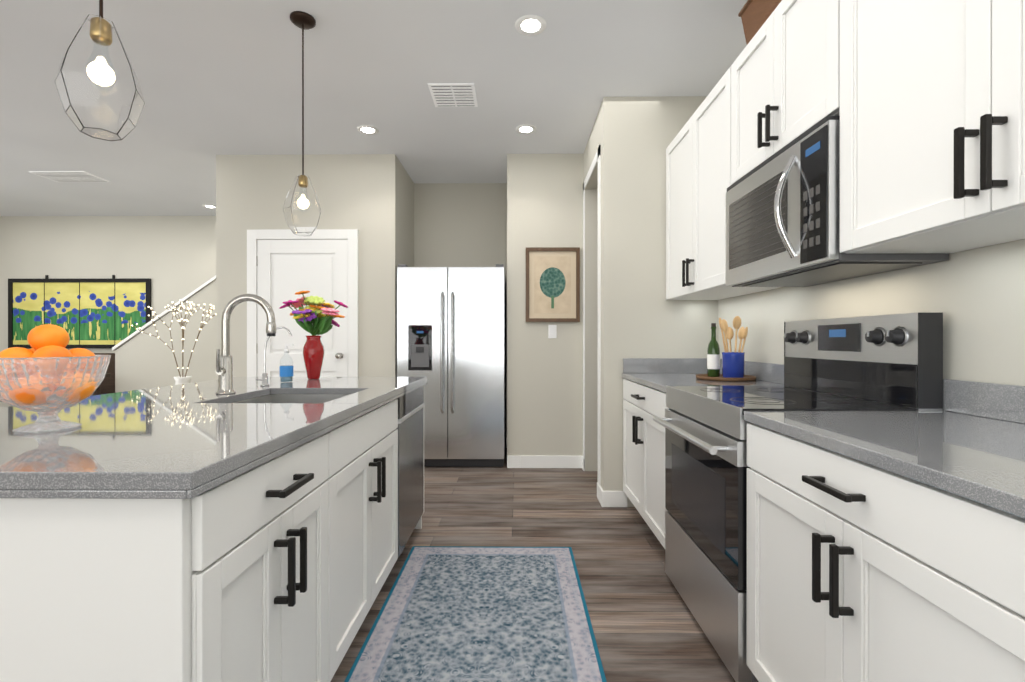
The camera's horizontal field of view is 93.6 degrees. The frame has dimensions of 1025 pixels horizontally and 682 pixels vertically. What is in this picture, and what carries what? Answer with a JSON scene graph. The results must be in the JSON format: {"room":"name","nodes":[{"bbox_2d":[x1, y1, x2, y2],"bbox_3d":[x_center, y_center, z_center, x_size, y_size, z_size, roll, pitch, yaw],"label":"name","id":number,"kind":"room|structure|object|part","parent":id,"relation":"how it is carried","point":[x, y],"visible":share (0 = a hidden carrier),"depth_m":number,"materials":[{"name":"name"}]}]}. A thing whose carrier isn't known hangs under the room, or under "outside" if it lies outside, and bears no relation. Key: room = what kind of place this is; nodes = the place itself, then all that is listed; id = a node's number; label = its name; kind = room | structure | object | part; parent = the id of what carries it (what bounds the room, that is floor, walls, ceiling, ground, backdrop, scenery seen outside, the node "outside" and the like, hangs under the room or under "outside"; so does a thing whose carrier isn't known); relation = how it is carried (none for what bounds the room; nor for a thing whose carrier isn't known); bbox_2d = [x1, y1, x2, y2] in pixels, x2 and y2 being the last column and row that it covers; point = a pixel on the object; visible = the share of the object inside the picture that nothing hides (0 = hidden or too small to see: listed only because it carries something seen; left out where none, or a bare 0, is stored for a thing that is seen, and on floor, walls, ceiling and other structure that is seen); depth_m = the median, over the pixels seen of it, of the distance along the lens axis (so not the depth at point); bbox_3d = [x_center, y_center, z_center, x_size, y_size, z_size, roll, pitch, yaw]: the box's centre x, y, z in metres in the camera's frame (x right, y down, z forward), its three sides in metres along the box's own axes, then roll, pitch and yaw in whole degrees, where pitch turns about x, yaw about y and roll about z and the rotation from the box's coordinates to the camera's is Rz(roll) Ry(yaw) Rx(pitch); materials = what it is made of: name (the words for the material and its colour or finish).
{"room":"kitchen","nodes":[
{"label":"kitchen","id":0,"kind":"room"},
{"bbox_2d":[0,216,215,407],"bbox_3d":[-5.304,-0.272,6.500,5.330,2.800,0.120,0,0,1],"label":"wall","id":1,"kind":"structure","parent":0,"point":[173,258],"depth_m":6.44,"materials":[{"name":"beige paint"}]},
{"bbox_2d":[8,275,150,347],"bbox_3d":[-5.779,-0.392,6.426,1.900,0.980,0.034,0,0,1],"label":"painting","id":2,"kind":"object","parent":1,"relation":"attached to","point":[95,313],"visible":0.77,"depth_m":6.42,"materials":[{"name":"multicoloured paint"}]},
{"bbox_2d":[112,275,215,392],"bbox_3d":[-3.622,-0.038,5.536,1.850,2.335,0.160,0,0,1],"label":"wall","id":3,"kind":"structure","parent":0,"point":[144,360],"depth_m":5.48,"materials":[{"name":"beige paint"}]},
{"bbox_2d":[216,154,413,378],"bbox_3d":[-1.843,-0.270,5.419,1.610,2.800,2.220,0,0,1],"label":"wall block","id":4,"kind":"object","parent":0,"point":[370,197],"visible":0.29,"depth_m":4.31,"materials":[{"name":"beige paint"}]},
{"bbox_2d":[247,229,357,376],"bbox_3d":[-1.874,0.069,4.265,0.990,2.125,0.088,0,0,1],"label":"door","id":5,"kind":"structure","parent":4,"relation":"attached to","point":[279,272],"depth_m":4.29,"materials":[{"name":"white wood"}]},
{"bbox_2d":[0,0,746,215],"bbox_3d":[-2.959,-1.696,1.967,10.100,0.060,9.300,0,0,1],"label":"ceiling","id":6,"kind":"structure","parent":0,"point":[219,77],"depth_m":3.09,"materials":[{"name":"paint"}]},
{"bbox_2d":[29,171,109,181],"bbox_3d":[-4.483,-1.665,4.881,0.550,0.010,0.300,0,0,1],"label":"ceiling vent","id":7,"kind":"object","parent":6,"relation":"in","point":[70,176],"visible":1,"depth_m":4.86,"materials":[{"name":"white metal"}]},
{"bbox_2d":[55,0,144,140],"bbox_3d":[-1.091,-1.107,1.281,0.181,1.115,0.185,0,0,1],"label":"pendant light","id":8,"kind":"object","parent":6,"relation":"hanging from","point":[98,88],"visible":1,"depth_m":1.24,"materials":[{"name":"clear glass"}]},
{"bbox_2d":[202,205,215,208],"bbox_3d":[-3.753,-1.669,5.974,0.168,0.004,0.168,0,0,1],"label":"recessed light","id":9,"kind":"object","parent":6,"relation":"in","point":[210,206],"visible":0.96,"depth_m":5.96,"materials":[{"name":"white"}]},
{"bbox_2d":[283,11,320,235],"bbox_3d":[-1.080,-1.109,2.491,0.181,1.115,0.185,0,0,1],"label":"pendant light","id":10,"kind":"object","parent":6,"relation":"hanging from","point":[301,209],"visible":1,"depth_m":2.45,"materials":[{"name":"clear glass"}]},
{"bbox_2d":[357,125,378,134],"bbox_3d":[-1.143,-1.666,3.801,0.168,0.004,0.168,0,0,1],"label":"recessed light","id":11,"kind":"object","parent":6,"relation":"in","point":[367,129],"visible":1,"depth_m":3.79,"materials":[{"name":"white plastic"}]},
{"bbox_2d":[428,83,477,106],"bbox_3d":[-0.398,-1.662,3.264,0.300,0.010,0.300,0,0,1],"label":"ceiling vent","id":12,"kind":"object","parent":6,"relation":"in","point":[453,94],"visible":1,"depth_m":3.24,"materials":[{"name":"white metal"}]},
{"bbox_2d":[516,124,536,133],"bbox_3d":[0.107,-1.666,3.790,0.168,0.004,0.168,0,0,1],"label":"recessed light","id":13,"kind":"object","parent":6,"relation":"in","point":[526,129],"visible":1,"depth_m":3.79,"materials":[{"name":"white plastic"}]},
{"bbox_2d":[515,15,546,35],"bbox_3d":[0.096,-1.664,2.540,0.168,0.004,0.168,0,0,1],"label":"recessed light","id":14,"kind":"object","parent":6,"relation":"in","point":[529,25],"visible":1,"depth_m":2.54,"materials":[{"name":"white plastic"}]},
{"bbox_2d":[414,183,506,436],"bbox_3d":[-0.541,-0.270,5.157,1.000,2.800,0.120,0,0,1],"label":"wall","id":15,"kind":"structure","parent":0,"point":[460,224],"depth_m":5.10,"materials":[{"name":"beige paint"}]},
{"bbox_2d":[331,448,734,681],"bbox_3d":[-2.959,1.165,1.971,10.100,0.060,9.300,0,0,1],"label":"floor","id":16,"kind":"structure","parent":0,"point":[646,627],"depth_m":2.67,"materials":[{"name":"brown wood"}]},
{"bbox_2d":[91,373,110,395],"bbox_3d":[-5.382,0.750,5.043,1.600,0.760,0.900,0,0,1],"label":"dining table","id":17,"kind":"object","parent":16,"relation":"on","point":[97,391],"visible":0.08,"depth_m":5.40,"materials":[{"name":"brown wood"}]},
{"bbox_2d":[94,353,114,393],"bbox_3d":[-5.026,0.639,5.739,0.420,0.980,0.420,0,0,1],"label":"dining chair","id":18,"kind":"object","parent":16,"relation":"on","point":[107,385],"depth_m":5.92,"materials":[{"name":"wood"}]},
{"bbox_2d":[0,381,426,681],"bbox_3d":[-1.092,0.692,1.881,1.196,0.886,2.136,0,0,1],"label":"kitchen island","id":19,"kind":"object","parent":16,"relation":"on","point":[251,529],"depth_m":0.91,"materials":[{"name":"white paint"}]},
{"bbox_2d":[0,401,363,480],"bbox_3d":[-1.116,0.235,1.258,1.160,0.030,0.890,0,0,1],"label":"island countertop","id":20,"kind":"structure","parent":19,"relation":"on","point":[115,440],"depth_m":1.10,"materials":[{"name":"grey stone"}]},
{"bbox_2d":[0,324,110,432],"bbox_3d":[-1.161,0.089,1.203,0.242,0.262,0.242,0,0,1],"label":"fruit bowl","id":21,"kind":"object","parent":20,"relation":"on","point":[48,376],"visible":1,"depth_m":1.15,"materials":[{"name":"clear glass"}]},
{"bbox_2d":[83,389,399,404],"bbox_3d":[-1.109,0.234,1.973,1.160,0.030,0.540,0,0,1],"label":"island countertop","id":22,"kind":"structure","parent":19,"relation":"on","point":[366,395],"depth_m":1.94,"materials":[{"name":"grey stone"}]},
{"bbox_2d":[215,294,275,393],"bbox_3d":[-1.107,0.011,1.985,0.246,0.416,0.108,0,0,1],"label":"faucet","id":23,"kind":"object","parent":22,"relation":"on","point":[224,367],"visible":1,"depth_m":1.99,"materials":[{"name":"silver metal"}]},
{"bbox_2d":[152,377,426,392],"bbox_3d":[-1.104,0.233,2.596,1.160,0.030,0.706,0,0,1],"label":"island countertop","id":24,"kind":"structure","parent":19,"relation":"on","point":[299,384],"depth_m":2.42,"materials":[{"name":"grey stone"}]},
{"bbox_2d":[131,299,215,384],"bbox_3d":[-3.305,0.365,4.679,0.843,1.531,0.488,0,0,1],"label":"vase","id":25,"kind":"object","parent":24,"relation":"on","point":[182,379],"visible":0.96,"depth_m":4.70,"materials":[{"name":"white"}]},
{"bbox_2d":[256,326,291,385],"bbox_3d":[-1.155,0.073,2.337,0.163,0.290,0.053,0,0,1],"label":"tap","id":26,"kind":"object","parent":24,"relation":"on","point":[264,379],"visible":0.94,"depth_m":2.34,"materials":[{"name":"silver metal"}]},
{"bbox_2d":[280,344,293,381],"bbox_3d":[-1.203,0.117,2.564,0.070,0.202,0.068,0,0,1],"label":"soap bottle","id":27,"kind":"object","parent":24,"relation":"on","point":[286,373],"visible":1,"depth_m":2.54,"materials":[{"name":"blue plastic"}]},
{"bbox_2d":[280,291,347,378],"bbox_3d":[-1.136,-0.035,2.749,0.342,0.505,0.344,0,0,1],"label":"flower vase","id":28,"kind":"object","parent":24,"relation":"on","point":[311,313],"visible":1,"depth_m":2.73,"materials":[{"name":"red ceramic"}]},
{"bbox_2d":[397,264,505,466],"bbox_3d":[-0.545,0.219,4.632,0.950,1.800,0.872,0,0,1],"label":"fridge","id":29,"kind":"object","parent":16,"relation":"on","point":[451,334],"visible":0.94,"depth_m":4.26,"materials":[{"name":"grey metal"}]},
{"bbox_2d":[344,546,606,681],"bbox_3d":[-0.132,1.131,0.616,0.870,0.008,4.040,0,0,1],"label":"rug","id":30,"kind":"object","parent":16,"relation":"on","point":[477,614],"visible":0.98,"depth_m":1.92,"materials":[{"name":"blue fabric"}]},
{"bbox_2d":[622,374,667,548],"bbox_3d":[1.070,0.690,2.781,0.644,0.885,0.994,0,0,1],"label":"base cabinet","id":31,"kind":"object","parent":16,"relation":"on","point":[643,437],"depth_m":2.72,"materials":[{"name":"white paint"}]},
{"bbox_2d":[626,374,783,389],"bbox_3d":[1.066,0.233,2.782,0.652,0.030,0.996,0,0,1],"label":"countertop","id":32,"kind":"structure","parent":31,"relation":"on","point":[663,380],"depth_m":2.60,"materials":[{"name":"grey stone"}]},
{"bbox_2d":[696,316,755,380],"bbox_3d":[1.213,0.040,2.742,0.316,0.355,0.316,0,0,1],"label":"tray","id":33,"kind":"object","parent":32,"relation":"on","point":[733,366],"visible":0.98,"depth_m":2.67,"materials":[{"name":"brown wood"}]},
{"bbox_2d":[707,323,719,376],"bbox_3d":[1.173,0.052,2.807,0.069,0.312,0.068,0,0,1],"label":"wine bottle","id":34,"kind":"object","parent":33,"relation":"on","point":[713,350],"depth_m":2.78,"materials":[{"name":"green glass"}]},
{"bbox_2d":[653,312,942,681],"bbox_3d":[1.004,0.522,1.901,0.713,1.225,0.761,0,0,1],"label":"range","id":35,"kind":"object","parent":16,"relation":"on","point":[892,362],"visible":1,"depth_m":1.73,"materials":[{"name":"grey metal"}]},
{"bbox_2d":[744,414,1009,681],"bbox_3d":[1.054,0.693,1.035,0.644,0.885,0.963,0,0,1],"label":"base cabinet","id":36,"kind":"object","parent":16,"relation":"on","point":[885,546],"depth_m":1.00,"materials":[{"name":"white paint"}]},
{"bbox_2d":[744,410,1024,509],"bbox_3d":[1.042,0.237,0.150,0.652,0.030,2.732,0,0,1],"label":"countertop","id":37,"kind":"structure","parent":36,"relation":"on","point":[974,452],"depth_m":1.07,"materials":[{"name":"grey stone"}]},
{"bbox_2d":[1010,506,1024,681],"bbox_3d":[1.046,0.694,0.164,0.644,0.885,1.022,0,0,1],"label":"base cabinet","id":38,"kind":"object","parent":16,"relation":"on","point":[1017,515],"depth_m":0.70,"materials":[{"name":"white paint"}]},
{"bbox_2d":[507,154,582,455],"bbox_3d":[1.017,-0.269,4.330,2.130,2.800,0.148,0,0,1],"label":"wall","id":39,"kind":"structure","parent":0,"point":[544,371],"depth_m":4.29,"materials":[{"name":"beige paint"}]},
{"bbox_2d":[507,455,584,469],"bbox_3d":[0.291,1.076,4.280,0.680,0.110,0.024,0,0,1],"label":"baseboard","id":40,"kind":"structure","parent":39,"relation":"attached to","point":[512,461],"depth_m":4.28,"materials":[{"name":"white"}]},
{"bbox_2d":[548,325,556,337],"bbox_3d":[0.356,-0.084,4.284,0.072,0.120,0.009,0,0,1],"label":"switch plate","id":41,"kind":"object","parent":39,"relation":"attached to","point":[552,331],"visible":1,"depth_m":4.28,"materials":[{"name":"white plastic"}]},
{"bbox_3d":[0.356,-0.499,4.275,0.480,0.660,0.027,0,0,1],"label":"picture of an artichoke","id":42,"kind":"part","parent":39,"relation":"part of","materials":[{"name":"beige paper"}]},
{"bbox_2d":[583,106,600,470],"bbox_3d":[0.688,-0.268,3.846,0.120,2.800,0.880,0,0,1],"label":"wall","id":43,"kind":"structure","parent":0,"point":[591,317],"depth_m":4.19,"materials":[{"name":"beige paint"}]},
{"bbox_2d":[583,145,600,485],"bbox_3d":[0.624,-0.128,3.837,0.008,2.520,0.860,0,0,1],"label":"trim","id":44,"kind":"structure","parent":43,"relation":"attached to","point":[597,158],"depth_m":3.45,"materials":[{"name":"white wood"}]},
{"bbox_2d":[601,96,717,506],"bbox_3d":[1.073,-0.268,3.343,0.900,2.800,0.120,0,0,1],"label":"wall","id":45,"kind":"structure","parent":0,"point":[642,316],"depth_m":3.28,"materials":[{"name":"beige paint"}]},
{"bbox_2d":[622,358,706,373],"bbox_3d":[1.064,0.168,3.270,0.624,0.099,0.020,0,0,1],"label":"backsplash","id":46,"kind":"structure","parent":45,"relation":"attached to","point":[630,365],"depth_m":3.26,"materials":[{"name":"grey stone"}]},
{"bbox_2d":[718,239,1024,385],"bbox_3d":[1.435,-0.263,0.280,0.120,2.800,6.000,0,0,1],"label":"wall","id":47,"kind":"structure","parent":0,"point":[976,296],"depth_m":1.54,"materials":[{"name":"beige paint"}]},
{"bbox_2d":[666,73,780,299],"bbox_3d":[1.215,-0.792,2.746,0.354,1.030,1.057,0,0,1],"label":"upper cabinet","id":48,"kind":"object","parent":47,"relation":"attached to","point":[696,189],"depth_m":2.71,"materials":[{"name":"white paint"}]},
{"bbox_2d":[726,0,817,187],"bbox_3d":[1.207,-1.020,1.897,0.354,0.570,0.764,0,0,1],"label":"upper cabinet","id":49,"kind":"object","parent":47,"relation":"attached to","point":[772,85],"depth_m":1.89,"materials":[{"name":"white paint"}]},
{"bbox_2d":[738,0,781,44],"bbox_3d":[1.210,-1.412,1.907,0.338,0.211,0.634,0,0,1],"label":"basket","id":50,"kind":"object","parent":49,"relation":"on","point":[754,15],"visible":0.29,"depth_m":2.11,"materials":[{"name":"wicker"}]},
{"bbox_2d":[726,116,948,286],"bbox_3d":[1.158,-0.485,1.898,0.448,0.467,0.754,0,0,1],"label":"microwave","id":51,"kind":"object","parent":49,"relation":"attached to","point":[783,217],"visible":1,"depth_m":1.71,"materials":[{"name":"grey metal"}]},
{"bbox_2d":[720,359,1024,421],"bbox_3d":[1.366,0.171,1.029,0.020,0.099,4.496,0,0,1],"label":"backsplash","id":52,"kind":"structure","parent":47,"relation":"attached to","point":[991,400],"depth_m":1.41,"materials":[{"name":"grey stone"}]},
{"bbox_2d":[818,0,1024,253],"bbox_3d":[1.199,-0.789,1.028,0.354,1.030,1.096,0,0,1],"label":"upper cabinet","id":53,"kind":"object","parent":47,"relation":"attached to","point":[924,100],"depth_m":1.22,"materials":[{"name":"white paint"}]}
]}

